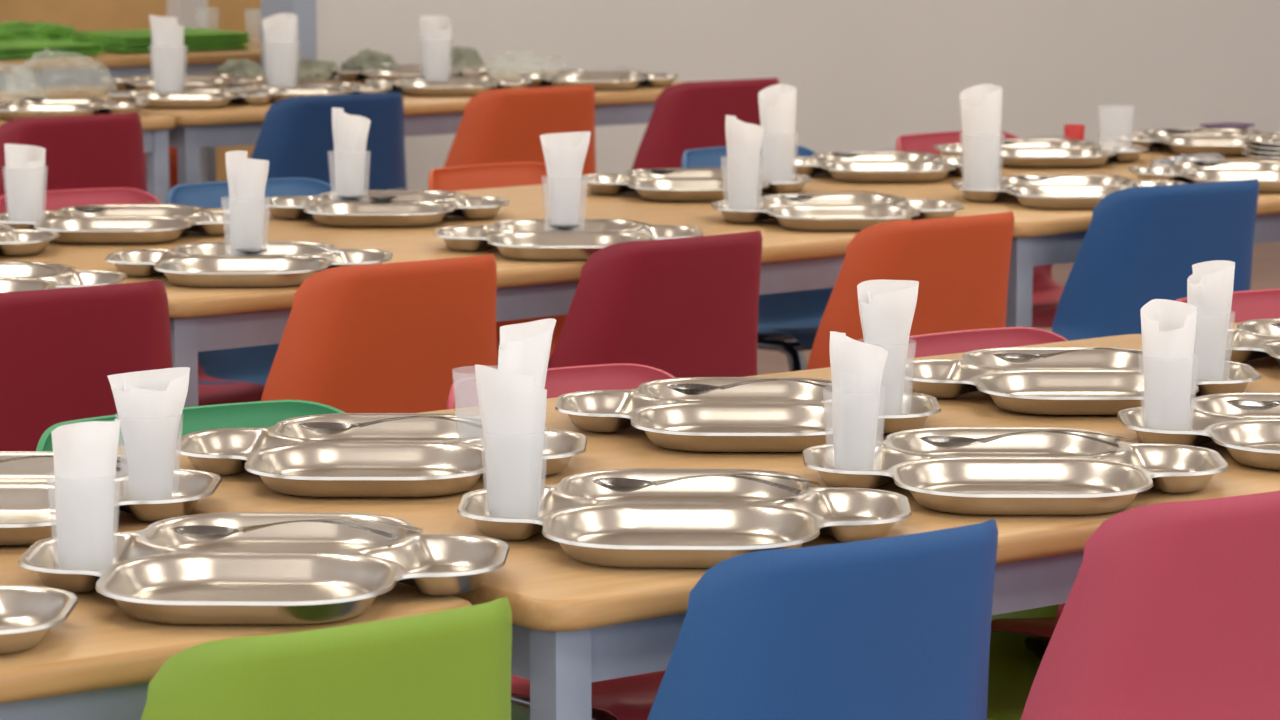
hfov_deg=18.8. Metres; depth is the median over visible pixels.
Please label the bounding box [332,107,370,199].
paper napkin
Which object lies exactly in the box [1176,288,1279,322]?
plastic chair
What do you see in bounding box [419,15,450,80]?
paper napkin
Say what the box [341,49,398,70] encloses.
bread
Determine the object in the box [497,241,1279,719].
floor
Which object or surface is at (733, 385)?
fork
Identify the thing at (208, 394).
plastic chair
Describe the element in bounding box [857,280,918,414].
paper napkin
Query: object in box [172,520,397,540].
spoon
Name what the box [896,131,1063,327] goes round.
plastic chair
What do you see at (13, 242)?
serving tray
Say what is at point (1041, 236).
table
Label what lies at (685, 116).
plastic chair
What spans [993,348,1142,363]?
spoon
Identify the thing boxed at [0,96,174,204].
table
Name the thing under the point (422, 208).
serving tray
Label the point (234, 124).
table
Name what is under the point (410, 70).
serving tray
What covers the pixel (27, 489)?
serving tray
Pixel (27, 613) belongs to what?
serving tray
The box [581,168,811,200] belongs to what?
serving tray
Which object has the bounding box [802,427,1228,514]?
serving tray
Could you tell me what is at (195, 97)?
serving tray
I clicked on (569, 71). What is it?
spoon
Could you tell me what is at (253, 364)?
plastic chair
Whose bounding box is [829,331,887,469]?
paper napkin
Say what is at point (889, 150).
fork
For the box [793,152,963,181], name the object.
serving tray
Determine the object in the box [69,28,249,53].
napkins
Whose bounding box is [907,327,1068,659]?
plastic chair
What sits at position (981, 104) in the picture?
paper napkin
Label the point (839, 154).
spoon
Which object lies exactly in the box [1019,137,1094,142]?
fork
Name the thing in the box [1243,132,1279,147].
serving tray
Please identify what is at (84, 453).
paper napkin
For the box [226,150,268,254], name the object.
paper napkin
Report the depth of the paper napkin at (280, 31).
9.06 m
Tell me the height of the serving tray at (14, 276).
0.023 m
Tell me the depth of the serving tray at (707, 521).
3.42 m
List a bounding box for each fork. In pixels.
[0,261,75,267]
[0,457,126,463]
[105,203,207,210]
[236,519,422,532]
[353,416,481,427]
[613,473,820,485]
[670,167,704,173]
[713,379,831,390]
[814,192,906,198]
[861,150,938,154]
[967,430,1127,445]
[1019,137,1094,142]
[1039,349,1141,357]
[1046,173,1132,179]
[1185,127,1256,133]
[1216,159,1273,165]
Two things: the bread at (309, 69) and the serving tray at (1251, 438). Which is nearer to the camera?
the serving tray at (1251, 438)
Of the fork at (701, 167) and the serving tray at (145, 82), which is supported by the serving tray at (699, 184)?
the fork at (701, 167)
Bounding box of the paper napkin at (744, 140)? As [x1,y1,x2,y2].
[725,115,764,209]
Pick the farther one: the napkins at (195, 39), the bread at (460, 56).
the napkins at (195, 39)
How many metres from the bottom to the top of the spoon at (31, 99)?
0.018 m
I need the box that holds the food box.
[1200,122,1254,129]
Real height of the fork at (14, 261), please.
0.010 m
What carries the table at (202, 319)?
on the floor
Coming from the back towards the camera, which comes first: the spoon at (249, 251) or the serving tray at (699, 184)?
the serving tray at (699, 184)
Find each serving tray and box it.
[0,98,147,119]
[0,205,229,243]
[0,224,58,255]
[0,262,126,291]
[0,451,221,544]
[0,585,77,653]
[18,512,508,624]
[101,74,266,89]
[102,87,279,107]
[105,241,392,286]
[175,413,586,496]
[219,82,391,101]
[264,190,509,226]
[332,65,491,79]
[364,76,531,95]
[434,219,702,259]
[457,468,911,567]
[516,71,679,89]
[555,377,940,451]
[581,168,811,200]
[711,193,963,230]
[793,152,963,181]
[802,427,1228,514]
[905,347,1260,414]
[933,139,1148,167]
[951,175,1186,208]
[1108,129,1268,155]
[1117,392,1279,469]
[1128,161,1279,191]
[1225,318,1279,364]
[1242,146,1279,156]
[1242,151,1279,161]
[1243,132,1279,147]
[1243,141,1279,151]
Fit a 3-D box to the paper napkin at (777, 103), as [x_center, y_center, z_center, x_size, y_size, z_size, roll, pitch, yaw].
[0.236,-0.387,6.659,0.066,0.171,0.062,-1,8,-6]
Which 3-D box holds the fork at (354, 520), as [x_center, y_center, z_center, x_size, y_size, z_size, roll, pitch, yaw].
[-0.280,0.141,3.285,0.190,0.010,0.030,-1,8,-5]
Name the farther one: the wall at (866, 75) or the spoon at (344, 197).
the wall at (866, 75)
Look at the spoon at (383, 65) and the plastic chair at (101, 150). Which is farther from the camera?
the spoon at (383, 65)
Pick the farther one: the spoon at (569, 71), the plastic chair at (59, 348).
the spoon at (569, 71)
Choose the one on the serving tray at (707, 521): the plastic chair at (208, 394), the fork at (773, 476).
the fork at (773, 476)
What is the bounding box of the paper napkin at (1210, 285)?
[1187,260,1234,380]
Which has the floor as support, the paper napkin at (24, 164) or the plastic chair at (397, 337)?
the plastic chair at (397, 337)
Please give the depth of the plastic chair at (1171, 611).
3.31 m
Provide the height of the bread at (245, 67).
0.058 m
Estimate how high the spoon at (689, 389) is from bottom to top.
0.018 m
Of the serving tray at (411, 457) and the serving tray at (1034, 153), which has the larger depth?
the serving tray at (1034, 153)
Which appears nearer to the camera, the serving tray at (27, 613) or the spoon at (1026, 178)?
the serving tray at (27, 613)
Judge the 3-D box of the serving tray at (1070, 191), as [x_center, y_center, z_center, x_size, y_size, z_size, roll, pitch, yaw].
[0.727,-0.283,6.520,0.377,0.023,0.386,7,10,41]
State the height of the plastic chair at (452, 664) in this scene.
0.702 m
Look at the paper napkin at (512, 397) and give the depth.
3.42 m
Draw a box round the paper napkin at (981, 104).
[960,84,1001,188]
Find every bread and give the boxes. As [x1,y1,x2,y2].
[211,58,266,81]
[295,58,337,80]
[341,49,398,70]
[449,46,489,67]
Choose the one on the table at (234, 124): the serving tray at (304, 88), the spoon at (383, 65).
the serving tray at (304, 88)
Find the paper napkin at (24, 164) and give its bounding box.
[4,144,45,221]
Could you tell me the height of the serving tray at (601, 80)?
0.023 m
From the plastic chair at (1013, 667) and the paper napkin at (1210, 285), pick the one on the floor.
the plastic chair at (1013, 667)
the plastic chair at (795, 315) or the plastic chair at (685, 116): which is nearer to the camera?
the plastic chair at (795, 315)
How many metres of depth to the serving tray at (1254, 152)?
7.10 m
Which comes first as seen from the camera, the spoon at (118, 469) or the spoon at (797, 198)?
the spoon at (118, 469)
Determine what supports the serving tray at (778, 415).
on the table at (576, 624)
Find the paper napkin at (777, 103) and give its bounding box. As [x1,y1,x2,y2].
[758,84,796,181]
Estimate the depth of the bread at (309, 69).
9.67 m
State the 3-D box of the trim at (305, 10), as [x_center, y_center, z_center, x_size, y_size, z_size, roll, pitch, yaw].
[-0.938,-1.424,10.252,0.070,2.600,0.170,-6,10,-36]
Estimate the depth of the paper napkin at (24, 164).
5.97 m
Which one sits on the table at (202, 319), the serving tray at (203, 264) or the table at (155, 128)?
the serving tray at (203, 264)
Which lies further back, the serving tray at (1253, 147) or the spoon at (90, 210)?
the serving tray at (1253, 147)
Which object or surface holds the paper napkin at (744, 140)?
in the tumbler
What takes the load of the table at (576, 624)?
on the floor
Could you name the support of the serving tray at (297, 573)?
on the table at (100, 663)
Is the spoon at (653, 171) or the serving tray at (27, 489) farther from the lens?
the spoon at (653, 171)
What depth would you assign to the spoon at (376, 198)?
6.25 m
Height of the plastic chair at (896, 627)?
0.716 m
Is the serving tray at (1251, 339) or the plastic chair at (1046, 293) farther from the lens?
the plastic chair at (1046, 293)
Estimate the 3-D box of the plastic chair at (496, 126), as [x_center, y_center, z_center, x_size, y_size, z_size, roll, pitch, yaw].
[-0.342,-0.277,8.825,0.454,0.718,0.493,-6,10,-36]
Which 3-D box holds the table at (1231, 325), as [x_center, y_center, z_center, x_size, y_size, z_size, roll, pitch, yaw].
[1.560,0.275,4.973,1.600,0.660,0.930,-6,10,-37]
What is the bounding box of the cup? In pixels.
[1064,124,1084,140]
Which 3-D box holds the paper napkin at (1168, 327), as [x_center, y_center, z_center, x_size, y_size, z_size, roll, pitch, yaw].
[0.536,0.007,3.923,0.050,0.133,0.057,6,10,35]
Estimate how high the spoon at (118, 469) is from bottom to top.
0.018 m
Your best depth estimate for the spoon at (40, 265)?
5.21 m
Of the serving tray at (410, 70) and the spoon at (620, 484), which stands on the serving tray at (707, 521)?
the spoon at (620, 484)
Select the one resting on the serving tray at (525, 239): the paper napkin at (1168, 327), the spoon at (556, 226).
the spoon at (556, 226)
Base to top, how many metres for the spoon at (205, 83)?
0.018 m
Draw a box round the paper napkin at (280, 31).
[262,13,297,86]
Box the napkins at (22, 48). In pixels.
[0,39,106,59]
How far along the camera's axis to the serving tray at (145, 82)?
9.31 m
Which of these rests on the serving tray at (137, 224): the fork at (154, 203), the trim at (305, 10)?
the fork at (154, 203)
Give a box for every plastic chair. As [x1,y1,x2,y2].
[0,113,146,195]
[0,188,264,405]
[0,280,172,450]
[36,400,529,719]
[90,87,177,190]
[141,597,511,719]
[166,178,335,384]
[251,92,406,189]
[261,254,496,412]
[428,162,566,368]
[444,85,595,174]
[447,363,675,719]
[549,230,762,377]
[632,78,806,369]
[647,519,997,719]
[681,145,833,371]
[806,211,1013,369]
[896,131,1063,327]
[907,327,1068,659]
[987,604,1058,719]
[1021,491,1279,719]
[1052,179,1258,340]
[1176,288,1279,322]
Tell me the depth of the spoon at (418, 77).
9.30 m
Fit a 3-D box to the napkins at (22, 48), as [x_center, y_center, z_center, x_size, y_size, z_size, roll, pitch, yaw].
[-1.790,-0.856,10.694,0.520,0.034,0.375,-7,11,-43]
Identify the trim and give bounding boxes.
[167,0,207,28]
[261,0,316,73]
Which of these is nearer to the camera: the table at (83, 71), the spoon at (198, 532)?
the spoon at (198, 532)
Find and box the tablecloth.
[0,21,76,41]
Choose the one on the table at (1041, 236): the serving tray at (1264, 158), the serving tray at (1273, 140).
the serving tray at (1264, 158)
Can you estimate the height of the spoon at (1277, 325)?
0.018 m
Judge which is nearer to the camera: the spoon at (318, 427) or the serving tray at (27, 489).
the serving tray at (27, 489)
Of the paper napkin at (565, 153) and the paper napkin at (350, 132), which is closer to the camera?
the paper napkin at (565, 153)
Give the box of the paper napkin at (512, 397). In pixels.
[475,318,555,517]
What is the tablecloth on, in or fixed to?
on the table at (83, 71)
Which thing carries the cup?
on the table at (1041, 236)
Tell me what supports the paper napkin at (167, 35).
in the tumbler
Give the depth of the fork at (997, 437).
3.77 m
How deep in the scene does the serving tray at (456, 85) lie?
9.21 m
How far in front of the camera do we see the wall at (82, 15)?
13.82 m
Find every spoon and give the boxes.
[0,260,58,270]
[0,455,121,471]
[22,94,106,101]
[72,202,193,213]
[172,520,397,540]
[205,83,238,89]
[235,244,341,254]
[299,416,482,433]
[336,188,432,199]
[368,190,469,200]
[380,61,452,67]
[414,72,491,79]
[549,219,656,229]
[565,67,640,73]
[592,474,801,493]
[644,165,726,174]
[666,379,831,394]
[781,190,898,201]
[832,148,935,157]
[920,431,1117,448]
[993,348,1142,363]
[1000,136,1090,144]
[1016,172,1129,181]
[1164,125,1259,134]
[1190,157,1279,166]
[1226,400,1279,411]
[1270,323,1279,328]
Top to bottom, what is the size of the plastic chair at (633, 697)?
0.664 m
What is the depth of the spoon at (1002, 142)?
7.36 m
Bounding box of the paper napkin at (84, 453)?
[51,419,119,568]
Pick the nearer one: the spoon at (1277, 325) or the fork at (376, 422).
the fork at (376, 422)
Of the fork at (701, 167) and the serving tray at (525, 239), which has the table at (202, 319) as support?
the serving tray at (525, 239)
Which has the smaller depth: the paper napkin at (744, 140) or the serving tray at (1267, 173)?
the paper napkin at (744, 140)
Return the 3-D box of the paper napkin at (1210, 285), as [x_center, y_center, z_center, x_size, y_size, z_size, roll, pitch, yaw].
[0.630,-0.042,4.277,0.052,0.137,0.028,0,8,-3]
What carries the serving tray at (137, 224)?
on the table at (202, 319)
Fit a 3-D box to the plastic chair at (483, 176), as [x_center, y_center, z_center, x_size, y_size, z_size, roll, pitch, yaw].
[-0.153,0.004,6.912,0.420,0.678,0.456,-6,10,-39]
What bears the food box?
on the table at (1041, 236)
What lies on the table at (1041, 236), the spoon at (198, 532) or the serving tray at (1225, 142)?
the serving tray at (1225, 142)
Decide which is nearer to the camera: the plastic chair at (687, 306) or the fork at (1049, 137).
the plastic chair at (687, 306)
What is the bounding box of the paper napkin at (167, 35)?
[149,15,183,91]
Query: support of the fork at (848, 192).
on the serving tray at (843, 211)
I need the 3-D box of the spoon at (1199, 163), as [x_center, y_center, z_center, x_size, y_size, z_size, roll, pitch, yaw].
[1.073,-0.351,6.870,0.191,0.018,0.042,1,8,10]
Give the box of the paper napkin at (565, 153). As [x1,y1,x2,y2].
[540,131,590,230]
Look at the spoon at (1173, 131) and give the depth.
7.62 m
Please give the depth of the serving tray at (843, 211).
6.17 m
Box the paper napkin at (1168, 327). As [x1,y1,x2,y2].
[1140,299,1196,429]
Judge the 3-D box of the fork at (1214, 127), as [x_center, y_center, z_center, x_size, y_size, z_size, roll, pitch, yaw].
[1.143,-0.456,7.660,0.190,0.010,0.030,-3,8,-19]
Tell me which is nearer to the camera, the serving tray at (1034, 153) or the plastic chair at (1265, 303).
the plastic chair at (1265, 303)
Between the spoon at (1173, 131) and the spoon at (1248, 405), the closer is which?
the spoon at (1248, 405)
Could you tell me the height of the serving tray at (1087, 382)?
0.023 m
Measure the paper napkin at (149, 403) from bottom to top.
0.122 m
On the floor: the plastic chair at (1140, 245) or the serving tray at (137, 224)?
the plastic chair at (1140, 245)
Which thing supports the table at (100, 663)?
on the floor
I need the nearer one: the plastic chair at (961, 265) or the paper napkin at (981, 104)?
the plastic chair at (961, 265)
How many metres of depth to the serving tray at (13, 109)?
8.47 m
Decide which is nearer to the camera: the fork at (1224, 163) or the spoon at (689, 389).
the spoon at (689, 389)
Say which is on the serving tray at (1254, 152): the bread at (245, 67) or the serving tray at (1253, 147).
the serving tray at (1253, 147)
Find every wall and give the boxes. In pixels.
[0,0,260,181]
[316,0,1279,189]
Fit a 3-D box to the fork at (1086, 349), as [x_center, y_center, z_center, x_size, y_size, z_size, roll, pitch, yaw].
[0.509,-0.007,4.370,0.190,0.010,0.030,-1,8,-6]
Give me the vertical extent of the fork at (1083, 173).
0.010 m
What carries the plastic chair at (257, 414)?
on the floor
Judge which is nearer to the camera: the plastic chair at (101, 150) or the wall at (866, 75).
the plastic chair at (101, 150)
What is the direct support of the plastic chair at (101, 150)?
on the floor
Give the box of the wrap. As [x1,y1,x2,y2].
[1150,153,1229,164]
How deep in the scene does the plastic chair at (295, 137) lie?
8.36 m
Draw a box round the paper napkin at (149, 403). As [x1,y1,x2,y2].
[107,367,189,499]
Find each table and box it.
[0,39,261,182]
[0,69,683,184]
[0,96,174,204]
[0,182,911,406]
[0,510,471,719]
[118,334,1279,719]
[757,142,1279,326]
[1228,322,1239,328]

